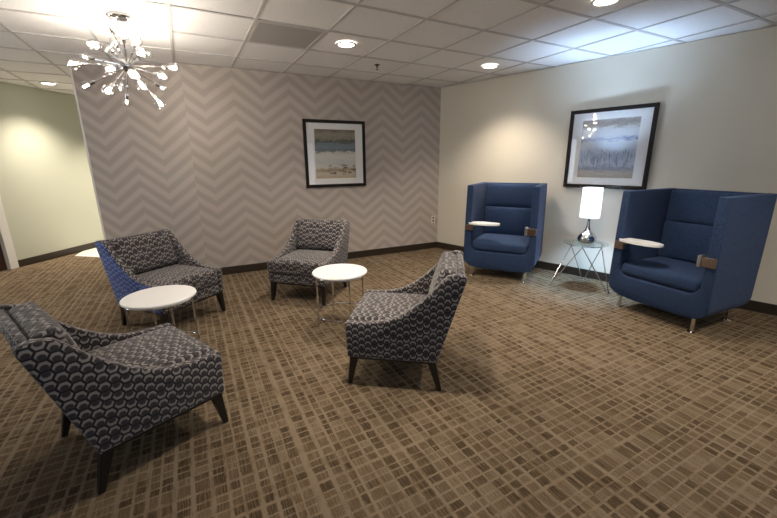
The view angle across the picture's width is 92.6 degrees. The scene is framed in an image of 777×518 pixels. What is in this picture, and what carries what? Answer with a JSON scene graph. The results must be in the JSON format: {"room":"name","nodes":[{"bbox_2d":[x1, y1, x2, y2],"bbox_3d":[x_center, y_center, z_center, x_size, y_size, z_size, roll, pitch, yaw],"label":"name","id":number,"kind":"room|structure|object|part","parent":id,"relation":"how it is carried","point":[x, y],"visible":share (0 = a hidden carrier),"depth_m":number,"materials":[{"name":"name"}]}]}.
{"room":"office lounge","nodes":[
{"label":"office lounge","id":0,"kind":"room"},
{"bbox_2d":[0,82,103,259],"bbox_3d":[-5.218,-1.628,7.041,0.120,2.559,4.130,1,15,7],"label":"wall","id":1,"kind":"structure","parent":0,"point":[47,194],"depth_m":5.73,"materials":[{"name":"paint"}]},
{"bbox_2d":[0,197,18,269],"bbox_3d":[-5.452,-0.889,5.088,0.140,2.120,0.110,1,15,7],"label":"trim","id":2,"kind":"structure","parent":1,"relation":"attached to","point":[6,242],"depth_m":5.24,"materials":[{"name":"white paint"}]},
{"bbox_2d":[18,242,95,266],"bbox_3d":[-5.142,-0.440,7.344,0.014,0.105,4.130,1,15,7],"label":"baseboard","id":3,"kind":"structure","parent":1,"relation":"attached to","point":[48,256],"depth_m":5.90,"materials":[{"name":"brown wood"}]},
{"bbox_2d":[71,63,206,264],"bbox_3d":[-3.029,-1.021,4.653,1.305,2.559,0.120,0,15,3],"label":"wall","id":4,"kind":"structure","parent":0,"point":[140,155],"depth_m":4.52,"materials":[{"name":"paper"}]},
{"bbox_2d":[68,65,105,239],"bbox_3d":[-3.687,-1.009,4.628,0.020,2.559,0.020,-8,16,-27],"label":"trim","id":5,"kind":"structure","parent":4,"relation":"attached to","point":[70,69],"depth_m":4.53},
{"bbox_2d":[179,63,440,267],"bbox_3d":[-0.802,-1.234,5.399,3.601,2.559,0.120,-8,16,-26],"label":"wall","id":6,"kind":"structure","parent":0,"point":[245,128],"depth_m":5.05,"materials":[{"name":"paper"}]},
{"bbox_2d":[222,242,436,274],"bbox_3d":[-0.762,-0.033,5.651,3.601,0.105,0.014,-8,16,-26],"label":"baseboard","id":7,"kind":"structure","parent":6,"relation":"attached to","point":[373,252],"depth_m":5.83,"materials":[{"name":"brown wood"}]},
{"bbox_2d":[302,119,365,187],"bbox_3d":[-0.746,-1.489,5.274,0.905,0.912,0.028,-8,16,-26],"label":"framed print","id":8,"kind":"object","parent":6,"relation":"attached to","point":[334,150],"visible":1,"depth_m":5.26,"materials":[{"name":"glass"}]},
{"bbox_2d":[0,248,776,517],"bbox_3d":[-1.658,0.559,3.811,14.000,0.106,15.500,-8,16,-27],"label":"floor","id":9,"kind":"structure","parent":0,"point":[557,399],"depth_m":2.18,"materials":[{"name":"carpet"}]},
{"bbox_2d":[0,302,228,494],"bbox_3d":[-1.407,0.581,1.948,0.666,0.803,0.761,11,18,36],"label":"armchair","id":10,"kind":"object","parent":9,"relation":"on","point":[115,389],"visible":1,"depth_m":1.70,"materials":[{"name":"fabric"}]},
{"bbox_3d":[-1.572,0.544,1.717,0.548,0.585,0.207,11,18,36],"label":"panel","id":11,"kind":"part","parent":10,"relation":"part of","materials":[{"name":"fabric"}]},
{"bbox_2d":[7,302,80,349],"bbox_3d":[-1.548,0.409,1.716,0.544,0.351,0.193,11,18,36],"label":"cushion","id":12,"kind":"object","parent":10,"relation":"on","point":[29,320],"depth_m":1.59,"materials":[{"name":"fabric"}]},
{"bbox_3d":[-1.762,0.870,2.045,0.054,0.200,0.093,11,18,36],"label":"leg","id":13,"kind":"part","parent":10,"relation":"part of","materials":[{"name":"brown wood"}]},
{"bbox_3d":[-1.649,0.440,2.103,0.058,0.591,0.760,11,18,36],"label":"panel","id":14,"kind":"part","parent":10,"relation":"part of","materials":[{"name":"fabric"}]},
{"bbox_3d":[-1.293,0.958,1.694,0.054,0.200,0.093,11,18,36],"label":"leg","id":15,"kind":"part","parent":10,"relation":"part of","materials":[{"name":"brown wood"}]},
{"bbox_3d":[-1.167,0.530,1.743,0.058,0.591,0.760,11,18,36],"label":"panel","id":16,"kind":"part","parent":10,"relation":"part of","materials":[{"name":"fabric"}]},
{"bbox_2d":[88,326,213,366],"bbox_3d":[-1.346,0.574,2.028,0.546,0.169,0.562,11,18,36],"label":"seat cushion","id":17,"kind":"object","parent":10,"relation":"on","point":[160,346],"depth_m":2.04,"materials":[{"name":"fabric"}]},
{"bbox_3d":[-1.357,0.761,2.059,0.642,0.017,0.560,11,18,36],"label":"rail","id":18,"kind":"part","parent":10,"relation":"part of","materials":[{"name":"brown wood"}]},
{"bbox_3d":[-0.963,0.847,2.109,0.054,0.200,0.074,11,18,36],"label":"leg","id":19,"kind":"part","parent":10,"relation":"part of","materials":[{"name":"brown wood"}]},
{"bbox_2d":[119,285,199,340],"bbox_3d":[-1.714,0.509,2.843,0.496,0.493,0.496,12,19,40],"label":"side table","id":20,"kind":"object","parent":9,"relation":"on","point":[167,296],"visible":0.71,"depth_m":2.73,"materials":[{"name":"white laminate"}]},
{"bbox_3d":[-1.862,0.562,2.686,0.015,0.473,0.014,12,19,40],"label":"leg","id":21,"kind":"part","parent":20,"relation":"part of","materials":[{"name":"silver metal"}]},
{"bbox_3d":[-1.879,0.483,2.989,0.015,0.473,0.014,12,19,40],"label":"leg","id":22,"kind":"part","parent":20,"relation":"part of","materials":[{"name":"silver metal"}]},
{"bbox_3d":[-1.549,0.555,2.702,0.015,0.473,0.014,12,19,40],"label":"leg","id":23,"kind":"part","parent":20,"relation":"part of","materials":[{"name":"silver metal"}]},
{"bbox_3d":[-1.566,0.476,3.005,0.015,0.473,0.014,12,19,40],"label":"leg","id":24,"kind":"part","parent":20,"relation":"part of","materials":[{"name":"silver metal"}]},
{"bbox_2d":[95,229,225,325],"bbox_3d":[-2.120,0.174,3.525,0.761,0.803,0.666,6,16,22],"label":"armchair","id":25,"kind":"object","parent":9,"relation":"on","point":[137,262],"visible":0.84,"depth_m":3.42,"materials":[{"name":"fabric"}]},
{"bbox_3d":[-2.419,0.517,3.414,0.093,0.200,0.054,6,16,22],"label":"leg","id":26,"kind":"part","parent":25,"relation":"part of","materials":[{"name":"brown wood"}]},
{"bbox_3d":[-2.240,0.150,3.229,0.760,0.591,0.058,6,16,22],"label":"panel","id":27,"kind":"part","parent":25,"relation":"part of","materials":[{"name":"fabric"}]},
{"bbox_3d":[-2.369,0.057,3.603,0.207,0.585,0.548,6,16,22],"label":"panel","id":28,"kind":"part","parent":25,"relation":"part of","materials":[{"name":"fabric"}]},
{"bbox_2d":[108,230,176,273],"bbox_3d":[-2.332,-0.066,3.554,0.193,0.351,0.544,6,16,22],"label":"chair back","id":29,"kind":"object","parent":25,"relation":"on","point":[142,253],"depth_m":3.51,"materials":[{"name":"fabric"}]},
{"bbox_3d":[-1.921,0.567,3.209,0.074,0.200,0.054,6,16,22],"label":"leg","id":30,"kind":"part","parent":25,"relation":"part of","materials":[{"name":"brown wood"}]},
{"bbox_2d":[136,264,217,290],"bbox_3d":[-2.028,0.197,3.491,0.562,0.169,0.546,6,16,22],"label":"seat cushion","id":31,"kind":"object","parent":25,"relation":"on","point":[201,277],"depth_m":3.45,"materials":[{"name":"fabric"}]},
{"bbox_3d":[-2.046,0.378,3.546,0.560,0.017,0.642,6,16,22],"label":"rail","id":32,"kind":"part","parent":25,"relation":"part of","materials":[{"name":"brown wood"}]},
{"bbox_3d":[-2.002,0.007,3.770,0.760,0.591,0.058,6,16,22],"label":"panel","id":33,"kind":"part","parent":25,"relation":"part of","materials":[{"name":"fabric"}]},
{"bbox_3d":[-2.029,0.326,3.525,0.538,0.093,0.548,6,16,22],"label":"seat","id":34,"kind":"part","parent":25,"relation":"part of","materials":[{"name":"fabric"}]},
{"bbox_3d":[-1.690,0.427,3.736,0.074,0.200,0.054,6,16,22],"label":"leg","id":35,"kind":"part","parent":25,"relation":"part of","materials":[{"name":"brown wood"}]},
{"bbox_2d":[267,218,349,305],"bbox_3d":[-0.870,-0.013,4.199,0.666,0.803,0.761,4,15,15],"label":"armchair","id":36,"kind":"object","parent":9,"relation":"on","point":[311,244],"visible":0.92,"depth_m":4.15,"materials":[{"name":"fabric"}]},
{"bbox_3d":[-1.245,0.344,4.039,0.054,0.200,0.074,4,15,15],"label":"leg","id":37,"kind":"part","parent":36,"relation":"part of","materials":[{"name":"brown wood"}]},
{"bbox_3d":[-1.163,-0.127,4.255,0.058,0.591,0.760,4,15,15],"label":"panel","id":38,"kind":"part","parent":36,"relation":"part of","materials":[{"name":"fabric"}]},
{"bbox_3d":[-0.895,0.155,4.146,0.548,0.093,0.538,4,15,15],"label":"seat","id":39,"kind":"part","parent":36,"relation":"part of","materials":[{"name":"fabric"}]},
{"bbox_3d":[-0.889,0.203,4.178,0.642,0.017,0.560,4,15,15],"label":"rail","id":40,"kind":"part","parent":36,"relation":"part of","materials":[{"name":"brown wood"}]},
{"bbox_2d":[272,249,332,275],"bbox_3d":[-0.897,0.025,4.110,0.546,0.169,0.562,4,15,15],"label":"seat cushion","id":41,"kind":"object","parent":36,"relation":"on","point":[291,262],"depth_m":3.90,"materials":[{"name":"fabric"}]},
{"bbox_2d":[297,219,341,249],"bbox_3d":[-0.809,-0.287,4.355,0.544,0.351,0.193,4,15,15],"label":"chair back","id":42,"kind":"object","parent":36,"relation":"on","point":[312,234],"depth_m":4.29,"materials":[{"name":"fabric"}]},
{"bbox_3d":[-0.797,-0.172,4.426,0.548,0.585,0.207,4,15,15],"label":"panel","id":43,"kind":"part","parent":36,"relation":"part of","materials":[{"name":"fabric"}]},
{"bbox_3d":[-0.675,0.381,3.881,0.054,0.200,0.074,4,15,15],"label":"leg","id":44,"kind":"part","parent":36,"relation":"part of","materials":[{"name":"brown wood"}]},
{"bbox_3d":[-0.578,-0.090,4.094,0.058,0.591,0.760,4,15,15],"label":"panel","id":45,"kind":"part","parent":36,"relation":"part of","materials":[{"name":"fabric"}]},
{"bbox_2d":[312,264,366,325],"bbox_3d":[-0.440,0.345,3.432,0.496,0.493,0.496,-8,16,-27],"label":"side table","id":46,"kind":"object","parent":9,"relation":"on","point":[332,273],"visible":0.87,"depth_m":3.32,"materials":[{"name":"white laminate"}]},
{"bbox_3d":[-0.636,0.383,3.334,0.014,0.473,0.015,-8,16,-27],"label":"leg","id":47,"kind":"part","parent":46,"relation":"part of","materials":[{"name":"silver metal"}]},
{"bbox_3d":[-0.544,0.306,3.624,0.014,0.473,0.015,-8,16,-27],"label":"leg","id":48,"kind":"part","parent":46,"relation":"part of","materials":[{"name":"silver metal"}]},
{"bbox_3d":[-0.336,0.404,3.245,0.014,0.473,0.015,-8,16,-27],"label":"leg","id":49,"kind":"part","parent":46,"relation":"part of","materials":[{"name":"silver metal"}]},
{"bbox_2d":[345,250,466,390],"bbox_3d":[0.145,0.383,2.655,0.761,0.803,0.666,2,15,9],"label":"armchair","id":50,"kind":"object","parent":9,"relation":"on","point":[410,323],"visible":1,"depth_m":2.37,"materials":[{"name":"fabric"}]},
{"bbox_3d":[-0.235,0.738,2.501,0.074,0.200,0.054,2,15,9],"label":"leg","id":51,"kind":"part","parent":50,"relation":"part of","materials":[{"name":"brown wood"}]},
{"bbox_2d":[348,292,426,320],"bbox_3d":[0.047,0.394,2.674,0.562,0.169,0.546,2,15,9],"label":"seat cushion","id":52,"kind":"object","parent":50,"relation":"on","point":[373,306],"depth_m":2.62,"materials":[{"name":"fabric"}]},
{"bbox_3d":[0.069,0.577,2.718,0.560,0.017,0.642,2,15,9],"label":"rail","id":53,"kind":"part","parent":50,"relation":"part of","materials":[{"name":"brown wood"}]},
{"bbox_3d":[0.096,0.364,2.339,0.760,0.591,0.058,2,15,9],"label":"panel","id":54,"kind":"part","parent":50,"relation":"part of","materials":[{"name":"fabric"}]},
{"bbox_3d":[0.193,0.211,2.920,0.760,0.591,0.058,2,15,9],"label":"panel","id":55,"kind":"part","parent":50,"relation":"part of","materials":[{"name":"fabric"}]},
{"bbox_3d":[0.300,0.756,2.417,0.093,0.200,0.054,2,15,9],"label":"leg","id":56,"kind":"part","parent":50,"relation":"part of","materials":[{"name":"brown wood"}]},
{"bbox_2d":[428,251,456,293],"bbox_3d":[0.369,0.172,2.562,0.193,0.351,0.544,2,15,9],"label":"cushion","id":57,"kind":"object","parent":50,"relation":"on","point":[447,264],"depth_m":2.46,"materials":[{"name":"fabric"}]},
{"bbox_3d":[0.411,0.300,2.588,0.207,0.585,0.548,2,15,9],"label":"panel","id":58,"kind":"part","parent":50,"relation":"part of","materials":[{"name":"fabric"}]},
{"bbox_2d":[463,182,546,282],"bbox_3d":[1.505,-0.376,4.805,0.872,1.163,0.818,7,17,28],"label":"armchair","id":59,"kind":"object","parent":9,"relation":"on","point":[504,222],"visible":1,"depth_m":4.73,"materials":[{"name":"blue fabric"}]},
{"bbox_2d":[472,233,528,253],"bbox_3d":[1.490,-0.216,4.815,0.680,0.145,0.585,7,17,28],"label":"seat cushion","id":60,"kind":"object","parent":59,"relation":"on","point":[486,243],"depth_m":4.64,"materials":[{"name":"blue fabric"}]},
{"bbox_3d":[1.666,-0.627,5.050,0.688,0.801,0.130,7,17,28],"label":"panel","id":61,"kind":"part","parent":59,"relation":"part of","materials":[{"name":"blue fabric"}]},
{"bbox_3d":[1.679,-0.317,4.340,0.100,0.080,0.062,7,17,28],"label":"clamp plate","id":62,"kind":"part","parent":59,"relation":"part of","materials":[{"name":"brown wood"}]},
{"bbox_2d":[549,240,608,294],"bbox_3d":[2.289,0.079,4.282,0.535,0.530,0.578,-8,16,-27],"label":"glass table","id":63,"kind":"object","parent":9,"relation":"on","point":[551,281],"visible":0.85,"depth_m":4.26,"materials":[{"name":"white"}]},
{"bbox_3d":[2.139,0.072,4.341,0.326,0.515,0.315,-8,16,-27],"label":"leg","id":64,"kind":"part","parent":63,"relation":"part of","materials":[{"name":"silver metal"}]},
{"bbox_3d":[2.367,0.034,4.481,0.357,0.515,0.225,9,17,32],"label":"leg","id":65,"kind":"part","parent":63,"relation":"part of","materials":[{"name":"silver metal"}]},
{"bbox_2d":[577,187,603,243],"bbox_3d":[2.266,-0.488,4.181,0.206,0.620,0.206,-8,16,-27],"label":"table lamp","id":66,"kind":"object","parent":63,"relation":"on","point":[591,202],"visible":1,"depth_m":4.09,"materials":[{"name":"white fabric"}]},
{"bbox_3d":[2.265,-0.628,4.144,0.206,0.331,0.206,-8,16,-27],"label":"lamp shade","id":67,"kind":"part","parent":66,"relation":"part of","materials":[{"name":"white fabric"}]},
{"bbox_3d":[2.364,0.119,4.155,0.357,0.515,0.272,-8,16,-27],"label":"leg","id":68,"kind":"part","parent":63,"relation":"part of","materials":[{"name":"silver metal"}]},
{"bbox_2d":[609,188,776,333],"bbox_3d":[2.731,-0.035,3.465,0.818,1.163,0.872,-7,16,-24],"label":"armchair","id":69,"kind":"object","parent":9,"relation":"on","point":[695,254],"visible":1,"depth_m":3.39,"materials":[{"name":"blue fabric"}]},
{"bbox_2d":[622,256,704,291],"bbox_3d":[2.701,0.120,3.490,0.585,0.145,0.680,-7,16,-24],"label":"seat cushion","id":70,"kind":"object","parent":69,"relation":"on","point":[671,273],"depth_m":3.41,"materials":[{"name":"blue fabric"}]},
{"bbox_3d":[2.572,0.013,3.049,0.086,0.098,0.030,-7,16,-24],"label":"clamp post","id":71,"kind":"part","parent":69,"relation":"part of","materials":[{"name":"metal"}]},
{"bbox_3d":[2.592,0.030,2.989,0.062,0.080,0.100,-7,16,-24],"label":"clamp plate","id":72,"kind":"part","parent":69,"relation":"part of","materials":[{"name":"brown wood"}]},
{"bbox_3d":[3.041,-0.247,3.557,0.130,0.801,0.688,-7,16,-24],"label":"panel","id":73,"kind":"part","parent":69,"relation":"part of","materials":[{"name":"blue fabric"}]},
{"bbox_2d":[0,0,776,94],"bbox_3d":[-1.679,-2.013,3.138,14.000,0.094,15.500,-8,16,-27],"label":"ceiling","id":74,"kind":"structure","parent":0,"point":[322,14],"depth_m":3.31,"materials":[{"name":"tile"}]},
{"bbox_2d":[39,82,56,84],"bbox_3d":[-4.801,-2.475,5.236,0.200,0.010,0.200,-8,16,-27],"label":"recessed light","id":75,"kind":"object","parent":74,"relation":"in","point":[45,83],"visible":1,"depth_m":5.22,"materials":[{"name":"white"}]},
{"bbox_2d":[65,11,177,107],"bbox_3d":[-2.083,-1.553,2.956,0.734,0.686,0.830,-8,16,-27],"label":"chandelier","id":76,"kind":"object","parent":74,"relation":"hanging from","point":[126,64],"visible":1,"depth_m":2.89,"materials":[{"name":"silver metal"}]},
{"bbox_3d":[-2.172,-1.467,2.800,0.027,0.028,0.315,39,35,6],"label":"arm","id":77,"kind":"part","parent":76,"relation":"part of","materials":[{"name":"silver metal"}]},
{"bbox_3d":[-2.281,-1.592,2.986,0.315,0.028,0.027,14,-21,6],"label":"arm","id":78,"kind":"part","parent":76,"relation":"part of","materials":[{"name":"silver metal"}]},
{"bbox_3d":[-2.271,-1.466,2.981,0.315,0.028,0.027,-23,-12,4],"label":"arm","id":79,"kind":"part","parent":76,"relation":"part of","materials":[{"name":"silver metal"}]},
{"bbox_3d":[-2.065,-1.515,2.767,0.028,0.027,0.315,-24,10,-2],"label":"arm","id":80,"kind":"part","parent":76,"relation":"part of","materials":[{"name":"silver metal"}]},
{"bbox_3d":[-2.225,-1.664,3.049,0.028,0.027,0.315,-35,62,-29],"label":"arm","id":81,"kind":"part","parent":76,"relation":"part of","materials":[{"name":"silver metal"}]},
{"bbox_3d":[-2.071,-1.385,2.841,0.028,0.027,0.315,-16,51,14],"label":"arm","id":82,"kind":"part","parent":76,"relation":"part of","materials":[{"name":"silver metal"}]},
{"bbox_3d":[-2.026,-1.607,2.783,0.028,0.027,0.315,-14,-13,-21],"label":"arm","id":83,"kind":"part","parent":76,"relation":"part of","materials":[{"name":"silver metal"}]},
{"bbox_3d":[-2.030,-1.445,2.798,0.028,0.027,0.315,-15,33,-9],"label":"arm","id":84,"kind":"part","parent":76,"relation":"part of","materials":[{"name":"silver metal"}]},
{"bbox_3d":[-2.222,-1.518,3.113,0.315,0.027,0.028,-11,20,47],"label":"arm","id":85,"kind":"part","parent":76,"relation":"part of","materials":[{"name":"silver metal"}]},
{"bbox_3d":[-2.087,-1.720,2.920,0.016,0.284,0.016,-8,16,-27],"label":"stem","id":86,"kind":"part","parent":76,"relation":"part of","materials":[{"name":"silver metal"}]},
{"bbox_3d":[-1.983,-1.570,2.793,0.028,0.027,0.315,-4,-5,-31],"label":"arm","id":87,"kind":"part","parent":76,"relation":"part of","materials":[{"name":"silver metal"}]},
{"bbox_3d":[-2.192,-1.454,3.112,0.028,0.027,0.315,-32,-6,-43],"label":"arm","id":88,"kind":"part","parent":76,"relation":"part of","materials":[{"name":"silver metal"}]},
{"bbox_3d":[-1.948,-1.561,2.818,0.028,0.027,0.315,8,-10,-42],"label":"arm","id":89,"kind":"part","parent":76,"relation":"part of","materials":[{"name":"silver metal"}]},
{"bbox_3d":[-1.938,-1.522,2.828,0.315,0.027,0.028,9,-2,43],"label":"arm","id":90,"kind":"part","parent":76,"relation":"part of","materials":[{"name":"silver metal"}]},
{"bbox_3d":[-2.057,-1.704,3.008,0.028,0.246,0.027,17,-16,-27],"label":"arm","id":91,"kind":"part","parent":76,"relation":"part of","materials":[{"name":"silver metal"}]},
{"bbox_3d":[-2.096,-1.678,3.117,0.028,0.027,0.315,18,38,-19],"label":"arm","id":92,"kind":"part","parent":76,"relation":"part of","materials":[{"name":"silver metal"}]},
{"bbox_3d":[-1.905,-1.472,2.908,0.315,0.027,0.028,22,-18,17],"label":"arm","id":93,"kind":"part","parent":76,"relation":"part of","materials":[{"name":"silver metal"}]},
{"bbox_3d":[-1.953,-1.391,2.973,0.027,0.315,0.028,-42,2,-28],"label":"arm","id":94,"kind":"part","parent":76,"relation":"part of","materials":[{"name":"silver metal"}]},
{"bbox_3d":[-2.062,-1.543,3.167,0.028,0.027,0.315,36,3,5],"label":"arm","id":95,"kind":"part","parent":76,"relation":"part of","materials":[{"name":"silver metal"}]},
{"bbox_3d":[-1.884,-1.526,2.947,0.315,0.028,0.027,5,50,5],"label":"arm","id":96,"kind":"part","parent":76,"relation":"part of","materials":[{"name":"silver metal"}]},
{"bbox_2d":[336,41,355,47],"bbox_3d":[-0.413,-2.087,3.616,0.200,0.010,0.200,-8,16,-27],"label":"recessed light","id":97,"kind":"object","parent":74,"relation":"in","point":[343,44],"visible":1,"depth_m":3.60,"materials":[{"name":"white"}]},
{"bbox_2d":[0,0,776,90],"bbox_3d":[-1.682,-1.966,3.156,13.800,0.008,15.312,-8,16,-27],"label":"grid","id":98,"kind":"object","parent":74,"relation":"attached to","point":[168,5],"visible":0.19,"depth_m":3.35,"materials":[{"name":"metal"}]},
{"bbox_2d":[247,21,325,49],"bbox_3d":[-0.943,-2.029,3.384,0.582,0.009,0.595,-8,16,-27],"label":"air return grille","id":99,"kind":"object","parent":98,"relation":"attached to","point":[262,32],"visible":1,"depth_m":3.36,"materials":[{"name":"metal"}]},
{"bbox_2d":[482,64,497,68],"bbox_3d":[1.229,-2.331,4.497,0.200,0.010,0.200,-8,16,-27],"label":"recessed light","id":100,"kind":"object","parent":74,"relation":"in","point":[488,66],"visible":1,"depth_m":4.48,"materials":[{"name":"white"}]},
{"bbox_2d":[590,0,619,6],"bbox_3d":[1.563,-1.855,2.670,0.200,0.010,0.200,-8,16,-27],"label":"recessed light","id":101,"kind":"object","parent":74,"relation":"in","point":[596,3],"visible":1,"depth_m":2.69,"materials":[{"name":"white"}]},
{"bbox_2d":[437,26,776,304],"bbox_3d":[4.077,-0.621,2.901,0.120,2.559,9.300,-14,20,-42],"label":"wall","id":102,"kind":"structure","parent":0,"point":[716,128],"depth_m":4.17,"materials":[{"name":"beige paint"}]},
{"bbox_2d":[437,242,776,315],"bbox_3d":[4.037,0.579,3.167,0.014,0.105,9.300,-14,20,-42],"label":"baseboard","id":103,"kind":"structure","parent":102,"relation":"attached to","point":[767,308],"depth_m":4.72,"materials":[{"name":"brown wood"}]},
{"bbox_2d":[563,102,659,189],"bbox_3d":[2.519,-1.272,4.284,0.028,0.900,0.900,-13,19,-40],"label":"framed print","id":104,"kind":"object","parent":102,"relation":"attached to","point":[609,147],"visible":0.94,"depth_m":4.25,"materials":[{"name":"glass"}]},
{"bbox_3d":[-5.523,-1.987,4.350,0.629,0.499,0.832,-8,16,-27],"label":"wall","id":105,"kind":"structure","parent":0,"visible":0},
{"bbox_2d":[0,244,6,270],"bbox_3d":[-5.516,-0.736,4.673,0.045,2.025,0.800,1,15,7],"label":"door","id":106,"kind":"structure","parent":105,"relation":"in","point":[3,266],"depth_m":5.23,"materials":[{"name":"brown wood"}]}
]}

